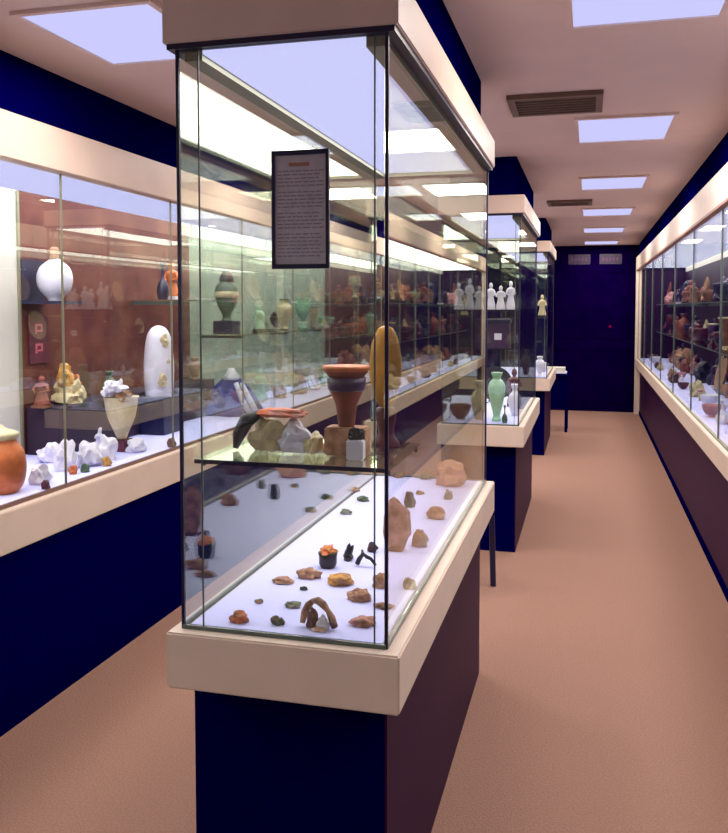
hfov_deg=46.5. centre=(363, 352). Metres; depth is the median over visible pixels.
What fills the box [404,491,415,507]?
specimen
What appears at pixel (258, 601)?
specimen
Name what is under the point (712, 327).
vase
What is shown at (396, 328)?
figurine
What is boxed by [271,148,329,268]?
sign
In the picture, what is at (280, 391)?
specimen
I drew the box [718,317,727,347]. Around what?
vase
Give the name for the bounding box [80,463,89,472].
pebble
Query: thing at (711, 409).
bowl
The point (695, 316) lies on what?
figurine
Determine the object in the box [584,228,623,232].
diffuser
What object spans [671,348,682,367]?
specimen
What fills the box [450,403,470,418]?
bowl
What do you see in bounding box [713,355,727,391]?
plate
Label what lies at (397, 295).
specimen
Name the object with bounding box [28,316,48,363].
banner
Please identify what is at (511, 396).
vase
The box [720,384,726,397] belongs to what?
bowl
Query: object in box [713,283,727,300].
bowl
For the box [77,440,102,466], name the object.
crystal
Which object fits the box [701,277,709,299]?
plate
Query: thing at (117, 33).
recessed light
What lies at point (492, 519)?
stool
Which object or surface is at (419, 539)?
specimen
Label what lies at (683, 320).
vase
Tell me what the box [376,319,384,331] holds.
specimen
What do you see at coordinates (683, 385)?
bowl
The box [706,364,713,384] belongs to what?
vase
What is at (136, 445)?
crystal
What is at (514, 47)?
ceiling
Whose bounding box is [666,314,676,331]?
vase
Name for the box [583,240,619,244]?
recessed light
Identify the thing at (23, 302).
glass shelf
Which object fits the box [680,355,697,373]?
specimen
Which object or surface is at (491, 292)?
figurine
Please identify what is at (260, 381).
figurine
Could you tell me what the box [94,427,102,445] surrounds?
crystal
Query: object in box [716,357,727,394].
plate
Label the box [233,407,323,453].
specimen
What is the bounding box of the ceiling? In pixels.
[0,0,727,247]
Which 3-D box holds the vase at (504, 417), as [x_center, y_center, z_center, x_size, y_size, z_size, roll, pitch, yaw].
[0.886,0.388,5.338,0.037,0.114,0.036,1,3,15]
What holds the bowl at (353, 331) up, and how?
on the display cabinet at (90, 562)
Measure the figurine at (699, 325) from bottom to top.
0.207 m
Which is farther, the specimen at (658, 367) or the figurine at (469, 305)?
the specimen at (658, 367)
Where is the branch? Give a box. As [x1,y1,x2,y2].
[355,549,376,565]
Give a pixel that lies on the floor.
(599, 701)
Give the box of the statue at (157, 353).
[144,326,173,397]
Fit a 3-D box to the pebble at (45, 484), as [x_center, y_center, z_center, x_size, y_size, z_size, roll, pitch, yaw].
[-1.285,0.532,3.424,0.037,0.039,0.034,-1,3,-23]
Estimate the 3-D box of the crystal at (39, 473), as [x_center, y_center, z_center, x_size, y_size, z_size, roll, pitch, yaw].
[-1.348,0.503,3.535,0.090,0.084,0.095,1,3,15]
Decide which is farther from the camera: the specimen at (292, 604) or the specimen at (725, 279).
the specimen at (725, 279)
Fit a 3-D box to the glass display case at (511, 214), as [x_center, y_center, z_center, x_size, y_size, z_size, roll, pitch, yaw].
[0.945,-0.009,6.104,0.542,2.479,1.770,1,3,15]
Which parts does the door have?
moulding, moulding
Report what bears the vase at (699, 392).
on the display cabinet at (689, 241)
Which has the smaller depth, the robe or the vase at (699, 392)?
the robe
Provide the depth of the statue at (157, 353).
4.88 m
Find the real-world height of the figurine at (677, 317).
0.225 m
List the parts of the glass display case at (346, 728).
light box rail, panel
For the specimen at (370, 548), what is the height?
0.031 m
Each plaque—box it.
[568,254,589,264]
[599,254,621,263]
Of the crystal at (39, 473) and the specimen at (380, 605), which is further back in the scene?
the crystal at (39, 473)
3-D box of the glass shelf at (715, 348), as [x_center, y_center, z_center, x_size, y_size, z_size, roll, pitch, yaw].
[2.539,0.064,5.168,0.375,0.008,14.430,1,3,15]
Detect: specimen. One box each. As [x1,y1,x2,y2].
[229,610,248,623]
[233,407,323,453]
[254,598,262,603]
[270,615,284,625]
[272,384,286,397]
[272,576,293,584]
[285,601,300,608]
[296,567,322,579]
[300,597,337,632]
[327,573,353,585]
[340,508,351,514]
[346,486,359,491]
[347,587,370,602]
[348,615,375,627]
[357,496,369,501]
[367,541,377,552]
[372,572,384,588]
[373,602,394,609]
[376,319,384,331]
[383,497,410,551]
[389,282,400,298]
[393,472,404,477]
[403,577,416,589]
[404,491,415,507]
[411,529,428,547]
[416,490,423,494]
[420,474,431,479]
[426,506,444,519]
[436,460,466,486]
[444,489,452,499]
[657,363,663,369]
[663,322,672,331]
[664,292,675,303]
[667,364,672,371]
[668,373,678,382]
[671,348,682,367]
[676,348,693,369]
[679,280,689,301]
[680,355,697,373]
[688,321,697,338]
[689,380,705,396]
[693,361,710,382]
[708,331,721,344]
[711,275,727,301]
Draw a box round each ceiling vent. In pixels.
[506,89,603,116]
[547,199,591,206]
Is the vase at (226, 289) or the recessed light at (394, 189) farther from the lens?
the recessed light at (394, 189)
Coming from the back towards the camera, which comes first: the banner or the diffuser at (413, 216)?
the diffuser at (413, 216)
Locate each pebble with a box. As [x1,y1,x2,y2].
[41,480,50,488]
[68,465,77,474]
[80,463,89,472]
[102,456,112,466]
[167,438,176,447]
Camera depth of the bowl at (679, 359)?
9.68 m
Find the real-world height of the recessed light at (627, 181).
0.012 m
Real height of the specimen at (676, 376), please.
0.097 m
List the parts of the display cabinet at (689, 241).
post, panel, moulding, panel, panel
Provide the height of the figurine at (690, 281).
0.262 m
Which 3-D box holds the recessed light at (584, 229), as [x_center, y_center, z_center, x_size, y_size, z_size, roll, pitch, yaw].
[2.839,-1.451,10.048,0.485,0.012,0.640,1,3,15]
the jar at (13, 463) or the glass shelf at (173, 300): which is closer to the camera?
the jar at (13, 463)
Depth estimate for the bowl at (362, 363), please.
9.44 m
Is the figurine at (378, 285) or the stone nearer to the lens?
the stone
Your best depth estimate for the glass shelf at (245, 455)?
1.96 m
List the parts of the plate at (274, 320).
plate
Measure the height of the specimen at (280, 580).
0.018 m
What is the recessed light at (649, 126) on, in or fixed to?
in the ceiling
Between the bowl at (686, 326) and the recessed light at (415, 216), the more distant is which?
the bowl at (686, 326)
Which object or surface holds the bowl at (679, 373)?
on the display cabinet at (689, 241)
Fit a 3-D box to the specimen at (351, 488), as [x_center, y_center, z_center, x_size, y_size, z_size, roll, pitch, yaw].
[-0.043,0.539,3.355,0.057,0.020,0.043,1,3,15]
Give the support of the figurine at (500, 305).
on the glass display case at (511, 214)
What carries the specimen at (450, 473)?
on the glass display case at (346, 728)
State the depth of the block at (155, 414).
4.88 m
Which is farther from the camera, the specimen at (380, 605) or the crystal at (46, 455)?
the crystal at (46, 455)
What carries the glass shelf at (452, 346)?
attached to the glass display case at (511, 214)
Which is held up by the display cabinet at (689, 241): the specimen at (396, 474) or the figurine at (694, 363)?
the figurine at (694, 363)
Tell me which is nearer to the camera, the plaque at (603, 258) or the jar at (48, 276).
the jar at (48, 276)
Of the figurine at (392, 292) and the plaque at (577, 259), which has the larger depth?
the plaque at (577, 259)
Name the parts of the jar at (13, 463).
lid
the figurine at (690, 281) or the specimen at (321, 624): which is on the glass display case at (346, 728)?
the specimen at (321, 624)
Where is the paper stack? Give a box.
[553,366,566,373]
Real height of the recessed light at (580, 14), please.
0.012 m
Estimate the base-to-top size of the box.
0.180 m
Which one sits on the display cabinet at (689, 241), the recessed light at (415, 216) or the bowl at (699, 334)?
the bowl at (699, 334)
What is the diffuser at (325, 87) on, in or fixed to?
attached to the glass display case at (346, 728)
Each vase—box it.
[100,379,138,451]
[102,371,115,386]
[156,262,168,299]
[187,357,199,379]
[213,270,239,333]
[276,299,291,329]
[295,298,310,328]
[310,306,318,327]
[319,369,327,385]
[322,364,369,455]
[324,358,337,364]
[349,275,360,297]
[365,310,376,333]
[471,380,484,419]
[488,372,504,421]
[502,405,507,422]
[508,384,517,415]
[536,356,544,376]
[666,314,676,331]
[677,313,689,335]
[697,390,702,400]
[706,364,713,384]
[708,323,718,334]
[715,399,727,424]
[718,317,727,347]
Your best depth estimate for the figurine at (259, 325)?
6.60 m
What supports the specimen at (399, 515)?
on the glass display case at (346, 728)
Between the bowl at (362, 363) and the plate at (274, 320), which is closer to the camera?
the plate at (274, 320)
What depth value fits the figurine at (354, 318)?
9.55 m
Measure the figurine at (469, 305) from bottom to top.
0.200 m
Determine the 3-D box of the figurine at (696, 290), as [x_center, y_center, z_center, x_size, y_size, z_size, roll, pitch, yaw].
[3.484,-0.631,8.963,0.113,0.223,0.078,1,3,15]
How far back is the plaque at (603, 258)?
12.57 m
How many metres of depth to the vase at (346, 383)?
2.00 m
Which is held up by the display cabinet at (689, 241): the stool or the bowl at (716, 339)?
the bowl at (716, 339)
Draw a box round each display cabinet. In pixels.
[0,50,441,736]
[634,132,727,601]
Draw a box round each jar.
[0,424,26,494]
[36,247,72,300]
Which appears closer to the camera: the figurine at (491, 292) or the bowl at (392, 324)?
the figurine at (491, 292)
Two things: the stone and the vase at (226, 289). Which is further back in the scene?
the vase at (226, 289)
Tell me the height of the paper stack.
0.075 m
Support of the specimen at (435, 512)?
on the glass display case at (346, 728)
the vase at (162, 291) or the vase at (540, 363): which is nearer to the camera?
the vase at (162, 291)
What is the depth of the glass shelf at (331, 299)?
9.17 m
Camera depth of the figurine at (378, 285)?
10.27 m
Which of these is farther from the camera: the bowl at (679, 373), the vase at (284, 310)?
the bowl at (679, 373)
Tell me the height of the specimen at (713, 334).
0.125 m
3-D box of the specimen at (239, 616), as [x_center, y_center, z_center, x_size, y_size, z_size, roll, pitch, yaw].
[-0.288,0.609,1.958,0.050,0.026,0.032,1,3,15]
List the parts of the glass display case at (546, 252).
pane, light box rail, panel, pane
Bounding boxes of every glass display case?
[162,0,494,832]
[437,156,539,551]
[498,218,555,454]
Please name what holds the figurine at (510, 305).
on the glass display case at (511, 214)
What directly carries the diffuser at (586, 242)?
attached to the recessed light at (597, 242)
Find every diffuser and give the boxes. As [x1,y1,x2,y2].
[0,160,401,268]
[202,37,469,173]
[259,136,332,152]
[356,186,421,195]
[408,214,441,219]
[452,215,518,238]
[506,253,546,261]
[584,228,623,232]
[585,241,617,243]
[644,207,727,267]
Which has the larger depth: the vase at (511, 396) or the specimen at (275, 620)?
the vase at (511, 396)
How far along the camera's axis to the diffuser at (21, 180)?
4.81 m
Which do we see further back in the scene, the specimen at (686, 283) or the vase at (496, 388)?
the specimen at (686, 283)
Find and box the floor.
[0,410,727,832]
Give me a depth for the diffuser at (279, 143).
4.74 m
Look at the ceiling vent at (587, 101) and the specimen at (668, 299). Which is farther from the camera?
the specimen at (668, 299)
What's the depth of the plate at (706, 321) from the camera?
8.71 m
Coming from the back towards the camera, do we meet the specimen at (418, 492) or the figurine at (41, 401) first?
the figurine at (41, 401)
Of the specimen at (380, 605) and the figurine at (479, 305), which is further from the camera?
the figurine at (479, 305)
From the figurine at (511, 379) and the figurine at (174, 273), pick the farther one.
the figurine at (511, 379)
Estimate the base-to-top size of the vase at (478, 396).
0.254 m
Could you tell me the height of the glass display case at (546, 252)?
2.479 m
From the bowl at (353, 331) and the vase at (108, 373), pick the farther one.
the bowl at (353, 331)
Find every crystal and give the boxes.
[28,464,53,484]
[36,442,58,462]
[54,439,76,471]
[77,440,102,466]
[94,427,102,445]
[99,434,117,460]
[125,437,146,452]
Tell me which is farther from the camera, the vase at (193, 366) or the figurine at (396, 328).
the figurine at (396, 328)
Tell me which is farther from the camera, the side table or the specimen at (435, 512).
the side table
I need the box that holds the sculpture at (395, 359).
[369,326,401,447]
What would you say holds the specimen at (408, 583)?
on the glass display case at (346, 728)
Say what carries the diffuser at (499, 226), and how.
attached to the glass display case at (511, 214)
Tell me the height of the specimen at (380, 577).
0.039 m
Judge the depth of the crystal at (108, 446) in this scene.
4.06 m
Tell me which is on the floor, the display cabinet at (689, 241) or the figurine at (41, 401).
the display cabinet at (689, 241)
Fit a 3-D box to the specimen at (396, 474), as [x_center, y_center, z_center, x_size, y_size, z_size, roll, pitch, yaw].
[0.148,0.523,3.632,0.053,0.022,0.043,0,3,-2]
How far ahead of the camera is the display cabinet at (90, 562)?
4.54 m
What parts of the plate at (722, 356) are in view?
plate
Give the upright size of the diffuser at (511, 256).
0.015 m
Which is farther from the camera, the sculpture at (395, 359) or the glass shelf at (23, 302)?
the glass shelf at (23, 302)
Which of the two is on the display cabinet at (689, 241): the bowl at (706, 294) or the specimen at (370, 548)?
the bowl at (706, 294)
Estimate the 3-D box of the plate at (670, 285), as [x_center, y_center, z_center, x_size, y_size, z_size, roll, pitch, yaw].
[4.229,-0.821,11.717,0.124,0.312,0.298,1,3,15]
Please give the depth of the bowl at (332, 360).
8.22 m
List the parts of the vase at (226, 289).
lid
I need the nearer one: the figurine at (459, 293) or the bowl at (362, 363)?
the figurine at (459, 293)
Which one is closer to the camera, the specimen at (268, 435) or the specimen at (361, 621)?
the specimen at (361, 621)
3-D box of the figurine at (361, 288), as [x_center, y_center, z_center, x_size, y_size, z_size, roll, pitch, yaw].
[-0.021,-0.707,9.596,0.095,0.187,0.066,1,3,15]
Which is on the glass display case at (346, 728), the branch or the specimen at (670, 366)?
the branch
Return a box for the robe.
[205,368,263,416]
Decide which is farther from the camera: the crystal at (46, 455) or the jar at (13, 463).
the crystal at (46, 455)
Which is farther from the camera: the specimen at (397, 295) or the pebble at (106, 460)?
the specimen at (397, 295)
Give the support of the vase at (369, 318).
on the display cabinet at (90, 562)
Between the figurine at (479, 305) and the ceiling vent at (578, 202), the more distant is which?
the ceiling vent at (578, 202)
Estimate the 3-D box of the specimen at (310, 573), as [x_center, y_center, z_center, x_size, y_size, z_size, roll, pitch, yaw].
[-0.145,0.592,2.278,0.072,0.028,0.044,1,3,15]
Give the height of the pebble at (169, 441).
0.049 m
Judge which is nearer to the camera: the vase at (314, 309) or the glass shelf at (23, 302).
the glass shelf at (23, 302)
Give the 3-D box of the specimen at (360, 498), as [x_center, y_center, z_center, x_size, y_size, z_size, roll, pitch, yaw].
[-0.004,0.548,3.181,0.051,0.021,0.032,1,3,15]
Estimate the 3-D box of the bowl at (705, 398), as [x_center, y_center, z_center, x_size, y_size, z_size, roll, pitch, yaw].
[2.563,0.354,6.288,0.139,0.082,0.138,1,3,15]
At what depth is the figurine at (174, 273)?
5.24 m
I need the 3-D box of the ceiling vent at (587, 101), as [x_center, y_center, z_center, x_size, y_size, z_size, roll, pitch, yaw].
[0.866,-1.121,3.829,0.410,0.020,0.350,1,3,15]
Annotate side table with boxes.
[551,372,569,431]
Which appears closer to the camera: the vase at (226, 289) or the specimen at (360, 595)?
the specimen at (360, 595)
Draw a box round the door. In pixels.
[551,245,635,411]
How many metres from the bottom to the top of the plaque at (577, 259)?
0.150 m
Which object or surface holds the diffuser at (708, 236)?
attached to the display cabinet at (689, 241)
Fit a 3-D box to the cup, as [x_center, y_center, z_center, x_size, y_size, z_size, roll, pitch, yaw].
[-0.101,0.569,2.371,0.056,0.064,0.056,-2,3,-29]
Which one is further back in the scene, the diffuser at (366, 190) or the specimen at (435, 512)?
the diffuser at (366, 190)
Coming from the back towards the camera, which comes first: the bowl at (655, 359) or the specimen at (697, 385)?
the bowl at (655, 359)
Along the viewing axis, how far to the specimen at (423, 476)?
3.58 m
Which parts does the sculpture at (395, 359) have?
oval plate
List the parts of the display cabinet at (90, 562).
panel, lining trim, plate, wall bracket, panel, glass pane, panel, panel, glass pane, glass pane, glass pane, glass pane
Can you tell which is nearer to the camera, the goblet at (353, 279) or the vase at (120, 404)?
the vase at (120, 404)
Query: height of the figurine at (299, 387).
0.286 m
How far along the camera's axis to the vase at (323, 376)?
7.93 m
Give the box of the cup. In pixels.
[318,544,337,568]
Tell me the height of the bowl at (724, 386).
0.131 m
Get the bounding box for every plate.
[264,312,280,329]
[305,366,319,389]
[478,366,510,402]
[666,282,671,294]
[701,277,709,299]
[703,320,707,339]
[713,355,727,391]
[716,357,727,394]
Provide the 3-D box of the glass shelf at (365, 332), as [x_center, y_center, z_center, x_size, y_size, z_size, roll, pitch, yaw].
[0.324,-0.274,11.034,0.370,0.008,4.100,1,3,15]
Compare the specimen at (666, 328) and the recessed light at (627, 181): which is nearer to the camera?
the recessed light at (627, 181)
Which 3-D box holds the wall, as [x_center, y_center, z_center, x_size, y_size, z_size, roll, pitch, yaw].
[2.703,-0.369,12.968,4.200,2.480,0.060,1,3,15]
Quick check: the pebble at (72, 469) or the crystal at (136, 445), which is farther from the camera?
the crystal at (136, 445)
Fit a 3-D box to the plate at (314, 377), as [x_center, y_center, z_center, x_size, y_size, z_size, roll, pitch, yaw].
[-0.462,0.226,7.564,0.124,0.216,0.200,1,3,15]
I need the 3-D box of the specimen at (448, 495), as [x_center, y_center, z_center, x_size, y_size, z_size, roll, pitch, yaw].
[0.320,0.537,3.211,0.035,0.039,0.023,1,3,15]
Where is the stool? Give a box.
[489,509,495,586]
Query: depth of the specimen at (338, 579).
2.21 m
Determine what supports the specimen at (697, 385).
on the display cabinet at (689, 241)
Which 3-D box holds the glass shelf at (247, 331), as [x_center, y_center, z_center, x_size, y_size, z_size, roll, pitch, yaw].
[-0.634,-0.199,7.407,0.370,0.008,3.000,1,3,15]
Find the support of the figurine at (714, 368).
on the display cabinet at (689, 241)
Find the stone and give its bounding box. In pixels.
[348,427,364,439]
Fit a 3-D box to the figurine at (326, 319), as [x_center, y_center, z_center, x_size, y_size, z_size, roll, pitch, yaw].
[-0.363,-0.305,8.208,0.061,0.120,0.042,1,3,15]
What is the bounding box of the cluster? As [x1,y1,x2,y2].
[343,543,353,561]
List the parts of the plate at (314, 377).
plate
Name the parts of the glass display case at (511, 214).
pane, pane, light box rail, panel, pane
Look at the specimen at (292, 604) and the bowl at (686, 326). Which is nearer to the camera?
the specimen at (292, 604)
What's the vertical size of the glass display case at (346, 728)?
2.479 m
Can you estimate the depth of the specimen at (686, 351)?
9.91 m
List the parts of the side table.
leg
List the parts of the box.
lid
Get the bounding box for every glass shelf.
[22,301,83,303]
[172,299,208,301]
[197,439,420,470]
[205,326,347,335]
[330,298,401,300]
[331,328,401,336]
[448,345,517,347]
[658,331,727,354]
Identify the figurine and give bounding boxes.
[31,376,52,408]
[164,262,177,299]
[251,369,267,402]
[252,305,265,331]
[290,360,306,394]
[324,315,328,326]
[349,311,360,334]
[359,282,365,297]
[372,278,380,297]
[390,288,394,298]
[394,317,398,330]
[454,283,463,309]
[464,278,474,309]
[474,286,484,309]
[485,283,495,309]
[495,286,505,309]
[505,281,514,309]
[506,368,517,406]
[537,295,546,317]
[672,316,679,333]
[676,290,680,302]
[681,287,686,302]
[685,280,695,302]
[688,282,698,302]
[689,358,696,375]
[690,315,698,325]
[695,320,703,327]
[710,358,718,388]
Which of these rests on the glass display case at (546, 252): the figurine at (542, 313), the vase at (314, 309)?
the figurine at (542, 313)
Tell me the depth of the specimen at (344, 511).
2.97 m
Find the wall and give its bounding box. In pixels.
[477,245,638,411]
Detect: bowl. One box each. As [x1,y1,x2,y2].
[319,317,334,324]
[345,324,364,335]
[356,362,368,372]
[382,321,396,328]
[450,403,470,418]
[650,356,659,362]
[674,372,685,379]
[677,382,688,388]
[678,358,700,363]
[684,324,703,333]
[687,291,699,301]
[688,328,707,340]
[700,394,717,403]
[701,290,712,301]
[702,403,724,417]
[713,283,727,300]
[713,337,722,346]
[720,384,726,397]
[722,384,727,397]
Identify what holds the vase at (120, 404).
on the display cabinet at (90, 562)
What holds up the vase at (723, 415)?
on the display cabinet at (689, 241)
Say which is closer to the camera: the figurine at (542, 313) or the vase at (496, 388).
the vase at (496, 388)
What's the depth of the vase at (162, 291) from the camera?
5.13 m
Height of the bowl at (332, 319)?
0.094 m
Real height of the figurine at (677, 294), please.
0.183 m
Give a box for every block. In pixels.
[139,395,178,434]
[346,439,364,460]
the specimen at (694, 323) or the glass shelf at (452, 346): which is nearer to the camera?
the glass shelf at (452, 346)
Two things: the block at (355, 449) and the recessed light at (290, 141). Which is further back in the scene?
the recessed light at (290, 141)
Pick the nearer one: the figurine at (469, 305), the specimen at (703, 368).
the figurine at (469, 305)
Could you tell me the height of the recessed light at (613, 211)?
0.012 m
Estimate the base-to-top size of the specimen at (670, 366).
0.096 m
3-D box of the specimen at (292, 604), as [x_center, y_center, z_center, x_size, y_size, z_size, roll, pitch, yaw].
[-0.172,0.610,2.055,0.042,0.014,0.032,1,3,15]
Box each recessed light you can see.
[9,0,183,66]
[251,133,334,154]
[350,184,426,196]
[404,213,441,220]
[565,0,727,30]
[574,112,678,143]
[579,175,649,190]
[581,207,634,216]
[582,226,625,232]
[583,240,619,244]
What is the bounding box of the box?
[475,319,511,347]
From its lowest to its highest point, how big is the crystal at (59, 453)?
0.147 m
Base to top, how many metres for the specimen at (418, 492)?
0.018 m
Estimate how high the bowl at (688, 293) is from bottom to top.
0.132 m
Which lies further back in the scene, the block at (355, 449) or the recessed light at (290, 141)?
the recessed light at (290, 141)
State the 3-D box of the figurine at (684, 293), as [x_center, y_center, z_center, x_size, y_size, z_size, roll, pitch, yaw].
[3.695,-0.655,9.764,0.094,0.186,0.065,1,3,15]

